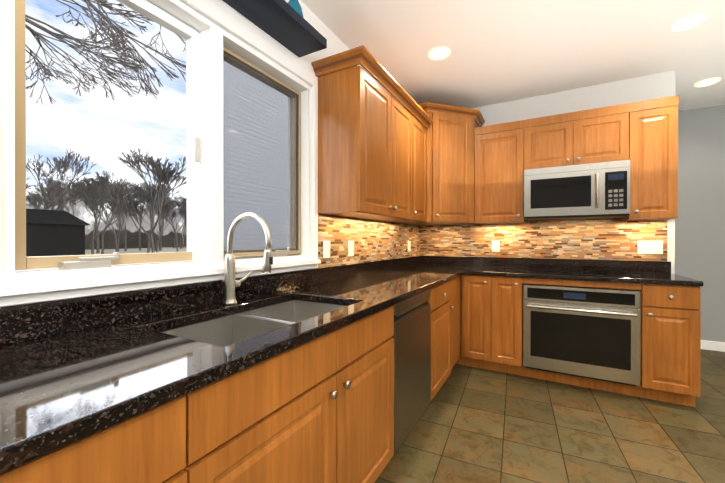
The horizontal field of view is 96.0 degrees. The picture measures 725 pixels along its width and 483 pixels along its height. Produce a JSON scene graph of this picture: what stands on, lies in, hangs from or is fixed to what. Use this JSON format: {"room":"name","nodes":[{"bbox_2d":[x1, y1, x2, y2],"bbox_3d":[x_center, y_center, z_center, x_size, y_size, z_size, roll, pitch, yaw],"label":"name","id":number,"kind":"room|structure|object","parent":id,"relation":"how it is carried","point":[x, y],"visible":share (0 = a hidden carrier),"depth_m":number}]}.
{"room":"kitchen","nodes":[
{"label":"kitchen","id":0,"kind":"room"},
{"bbox_2d":[3,0,403,306],"bbox_3d":[-0.837,-0.133,1.358,0.200,2.650,8.350,0,0,29],"label":"wall","id":1,"kind":"structure","parent":0,"point":[336,44],"depth_m":2.03},
{"bbox_2d":[0,0,320,306],"bbox_3d":[-0.713,-0.441,1.487,0.190,1.228,1.498,0,0,29],"label":"window unit","id":2,"kind":"structure","parent":1,"relation":"in","point":[248,137],"depth_m":1.47},
{"bbox_2d":[223,0,326,57],"bbox_3d":[-0.639,-1.128,1.290,0.203,0.050,1.430,0,0,29],"label":"floating shelf","id":3,"kind":"object","parent":1,"relation":"attached to","point":[284,23],"visible":1,"depth_m":1.66},
{"bbox_2d":[288,0,303,17],"bbox_3d":[-0.380,-1.263,1.815,0.112,0.215,0.112,0,0,29],"label":"vase","id":4,"kind":"object","parent":3,"relation":"on","point":[295,5],"visible":0.31,"depth_m":1.78},
{"bbox_2d":[318,214,421,267],"bbox_3d":[0.193,-0.007,2.995,0.007,0.353,2.010,0,0,29],"label":"backsplash","id":5,"kind":"structure","parent":1,"relation":"attached to","point":[373,240],"depth_m":2.67},
{"bbox_2d":[323,241,329,257],"bbox_3d":[-0.241,0.054,2.200,0.007,0.115,0.075,0,0,29],"label":"electrical outlet plate","id":6,"kind":"object","parent":5,"relation":"attached to","point":[326,244],"depth_m":2.19},
{"bbox_2d":[348,241,353,255],"bbox_3d":[-0.086,0.053,2.479,0.007,0.115,0.075,0,0,29],"label":"electrical outlet plate","id":7,"kind":"object","parent":5,"relation":"attached to","point":[350,243],"depth_m":2.47},
{"bbox_2d":[408,241,410,250],"bbox_3d":[0.506,0.049,3.546,0.007,0.115,0.075,0,0,29],"label":"electrical outlet plate","id":8,"kind":"object","parent":5,"relation":"attached to","point":[409,242],"depth_m":3.55},
{"bbox_2d":[311,45,432,222],"bbox_3d":[0.168,-0.660,2.569,0.375,0.954,1.351,0,0,29],"label":"upper cabinet","id":9,"kind":"object","parent":1,"relation":"attached to","point":[372,148],"visible":0.98,"depth_m":2.09},
{"bbox_2d":[401,102,484,225],"bbox_3d":[0.816,-0.743,3.369,0.731,1.114,0.781,0,0,29],"label":"upper cabinet","id":10,"kind":"object","parent":1,"relation":"attached to","point":[451,135],"visible":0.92,"depth_m":3.16},
{"bbox_2d":[301,0,724,112],"bbox_3d":[1.677,-1.503,-0.043,5.950,0.100,8.650,0,0,29],"label":"ceiling","id":11,"kind":"structure","parent":0,"point":[501,51],"depth_m":2.41},
{"bbox_2d":[428,47,449,59],"bbox_3d":[0.597,-1.459,2.540,0.170,0.006,0.170,0,0,29],"label":"recessed light","id":12,"kind":"object","parent":11,"relation":"in","point":[439,53],"visible":1,"depth_m":2.54},
{"bbox_2d":[671,14,706,30],"bbox_3d":[2.175,-1.458,2.179,0.170,0.006,0.170,0,0,29],"label":"recessed light","id":13,"kind":"object","parent":11,"relation":"in","point":[688,22],"visible":1,"depth_m":2.18},
{"bbox_2d":[694,78,720,86],"bbox_3d":[3.170,-1.461,3.002,0.170,0.006,0.170,0,0,29],"label":"recessed light","id":14,"kind":"object","parent":11,"relation":"in","point":[707,82],"visible":1,"depth_m":3.00},
{"bbox_2d":[420,70,674,344],"bbox_3d":[1.706,-0.141,3.395,2.270,2.650,0.120,0,0,29],"label":"wall","id":15,"kind":"structure","parent":0,"point":[648,87],"depth_m":3.08},
{"bbox_2d":[422,218,666,260],"bbox_3d":[1.654,-0.023,3.350,2.218,0.383,0.007,0,0,29],"label":"backsplash","id":16,"kind":"structure","parent":15,"relation":"attached to","point":[597,239],"depth_m":3.22},
{"bbox_2d":[492,241,499,251],"bbox_3d":[1.417,0.049,3.472,0.075,0.115,0.007,0,0,29],"label":"electrical outlet plate","id":17,"kind":"object","parent":16,"relation":"attached to","point":[495,244],"depth_m":3.47},
{"bbox_2d":[637,241,662,253],"bbox_3d":[2.519,0.051,2.861,0.170,0.115,0.007,0,0,29],"label":"electrical outlet plate","id":18,"kind":"object","parent":16,"relation":"attached to","point":[650,247],"depth_m":2.86},
{"bbox_2d":[475,95,678,223],"bbox_3d":[1.861,-0.661,3.036,1.523,0.954,0.350,0,0,29],"label":"upper cabinet","id":19,"kind":"object","parent":15,"relation":"attached to","point":[645,141],"visible":0.94,"depth_m":2.82},
{"bbox_2d":[524,160,629,219],"bbox_3d":[1.905,-0.435,2.968,0.770,0.450,0.429,0,0,29],"label":"microwave","id":20,"kind":"object","parent":19,"relation":"attached to","point":[600,190],"visible":1,"depth_m":2.81},
{"bbox_2d":[375,349,724,482],"bbox_3d":[1.677,1.247,-0.032,5.950,0.100,8.650,0,0,29],"label":"floor","id":21,"kind":"structure","parent":0,"point":[475,425],"depth_m":2.00},
{"bbox_2d":[0,388,199,482],"bbox_3d":[-0.801,0.756,0.524,0.585,0.880,0.720,0,0,29],"label":"base cabinet","id":22,"kind":"object","parent":21,"relation":"on","point":[160,444],"depth_m":0.61},
{"bbox_2d":[0,264,471,473],"bbox_3d":[-0.177,0.293,1.667,0.652,0.035,4.728,0,0,29],"label":"countertop","id":23,"kind":"structure","parent":22,"relation":"on","point":[59,391],"depth_m":0.77},
{"bbox_2d":[223,212,272,304],"bbox_3d":[-0.470,0.075,1.435,0.282,0.400,0.148,0,0,29],"label":"faucet","id":24,"kind":"object","parent":23,"relation":"on","point":[231,283],"visible":1,"depth_m":1.43},
{"bbox_2d":[160,300,345,346],"bbox_3d":[-0.366,0.403,1.302,0.456,0.179,0.801,0,0,29],"label":"sink","id":25,"kind":"object","parent":23,"relation":"in","point":[225,331],"visible":0.12,"depth_m":1.36},
{"bbox_2d":[0,256,670,345],"bbox_3d":[0.517,0.227,1.283,2.238,0.099,4.730,0,0,29],"label":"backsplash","id":26,"kind":"structure","parent":23,"relation":"on","point":[25,322],"depth_m":1.34},
{"bbox_2d":[200,305,393,482],"bbox_3d":[-0.361,0.753,1.316,0.585,0.880,1.092,0,0,29],"label":"base cabinet","id":27,"kind":"object","parent":21,"relation":"on","point":[320,409],"depth_m":1.06},
{"bbox_2d":[392,289,430,452],"bbox_3d":[0.065,0.751,2.056,0.562,0.876,0.600,0,0,29],"label":"dishwasher","id":28,"kind":"object","parent":21,"relation":"on","point":[412,358],"visible":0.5,"depth_m":1.86},
{"bbox_2d":[427,289,431,400],"bbox_3d":[0.053,0.750,2.063,0.585,0.880,0.616,0,0,29],"label":"base cabinet","id":29,"kind":"object","parent":21,"relation":"on","point":[430,299],"depth_m":2.20},
{"bbox_2d":[432,280,451,399],"bbox_3d":[0.337,0.748,2.574,0.585,0.880,0.554,0,0,29],"label":"base cabinet","id":30,"kind":"object","parent":21,"relation":"on","point":[441,294],"depth_m":2.42},
{"bbox_2d":[452,276,460,367],"bbox_3d":[0.575,0.746,3.004,0.585,0.880,0.428,0,0,29],"label":"base cabinet","id":31,"kind":"object","parent":21,"relation":"on","point":[455,282],"depth_m":2.89},
{"bbox_2d":[460,275,491,369],"bbox_3d":[1.173,0.745,3.239,0.268,0.880,0.585,0,0,29],"label":"base cabinet","id":32,"kind":"object","parent":21,"relation":"on","point":[476,290],"depth_m":2.99},
{"bbox_2d":[492,276,523,375],"bbox_3d":[1.398,0.746,3.114,0.247,0.880,0.585,0,0,29],"label":"base cabinet","id":33,"kind":"object","parent":21,"relation":"on","point":[492,326],"depth_m":2.86},
{"bbox_2d":[524,278,643,397],"bbox_3d":[1.857,0.747,2.860,0.801,0.880,0.585,0,0,29],"label":"base cabinet","id":34,"kind":"object","parent":21,"relation":"on","point":[638,391],"depth_m":2.59},
{"bbox_2d":[523,284,640,385],"bbox_3d":[1.823,0.722,2.802,0.773,0.708,0.608,0,0,29],"label":"wall oven","id":35,"kind":"object","parent":34,"relation":"in","point":[589,332],"visible":1,"depth_m":2.57},
{"bbox_2d":[468,266,702,285],"bbox_3d":[1.798,0.289,2.902,1.586,0.035,0.652,0,0,29],"label":"countertop","id":36,"kind":"structure","parent":34,"relation":"on","point":[642,277],"depth_m":2.61},
{"bbox_2d":[525,268,636,277],"bbox_3d":[1.855,0.266,2.856,0.755,0.007,0.510,0,0,29],"label":"cooktop","id":37,"kind":"object","parent":36,"relation":"in","point":[580,272],"visible":1,"depth_m":2.78},
{"bbox_2d":[644,284,700,406],"bbox_3d":[2.345,0.748,2.589,0.315,0.880,0.585,0,0,29],"label":"base cabinet","id":38,"kind":"object","parent":21,"relation":"on","point":[672,313],"depth_m":2.34},
{"bbox_2d":[675,105,724,341],"bbox_3d":[3.761,-0.142,3.667,5.600,2.650,0.150,0,0,29],"label":"wall","id":39,"kind":"structure","parent":0,"point":[700,238],"depth_m":3.58},
{"bbox_2d":[701,340,724,351],"bbox_3d":[3.721,1.133,3.599,5.600,0.100,0.013,0,0,29],"label":"baseboard","id":40,"kind":"structure","parent":39,"relation":"attached to","point":[712,345],"depth_m":3.54},
{"label":"outside","id":41,"kind":"structure","parent":0,"visible":0},
{"bbox_2d":[85,247,186,254],"bbox_3d":[-43.990,1.666,47.304,119.750,0.100,200.000,0,0,29],"label":"ground","id":42,"kind":"structure","parent":41,"point":[131,250],"depth_m":57.26},
{"bbox_2d":[26,209,88,256],"bbox_3d":[-18.033,-0.020,17.565,6.400,3.500,3.200,0,0,29],"label":"house","id":43,"kind":"structure","parent":42,"relation":"on","point":[43,239],"depth_m":16.46},
{"bbox_2d":[25,0,186,254],"bbox_3d":[-22.810,-4.782,48.241,70.003,12.830,60.989,0,0,29],"label":"trees","id":44,"kind":"object","parent":42,"relation":"on","point":[55,188],"depth_m":22.36},
{"bbox_2d":[26,194,186,249],"bbox_3d":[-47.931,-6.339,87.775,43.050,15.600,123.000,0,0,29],"label":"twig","id":45,"kind":"object","parent":42,"relation":"on","point":[110,243],"depth_m":71.42}
]}

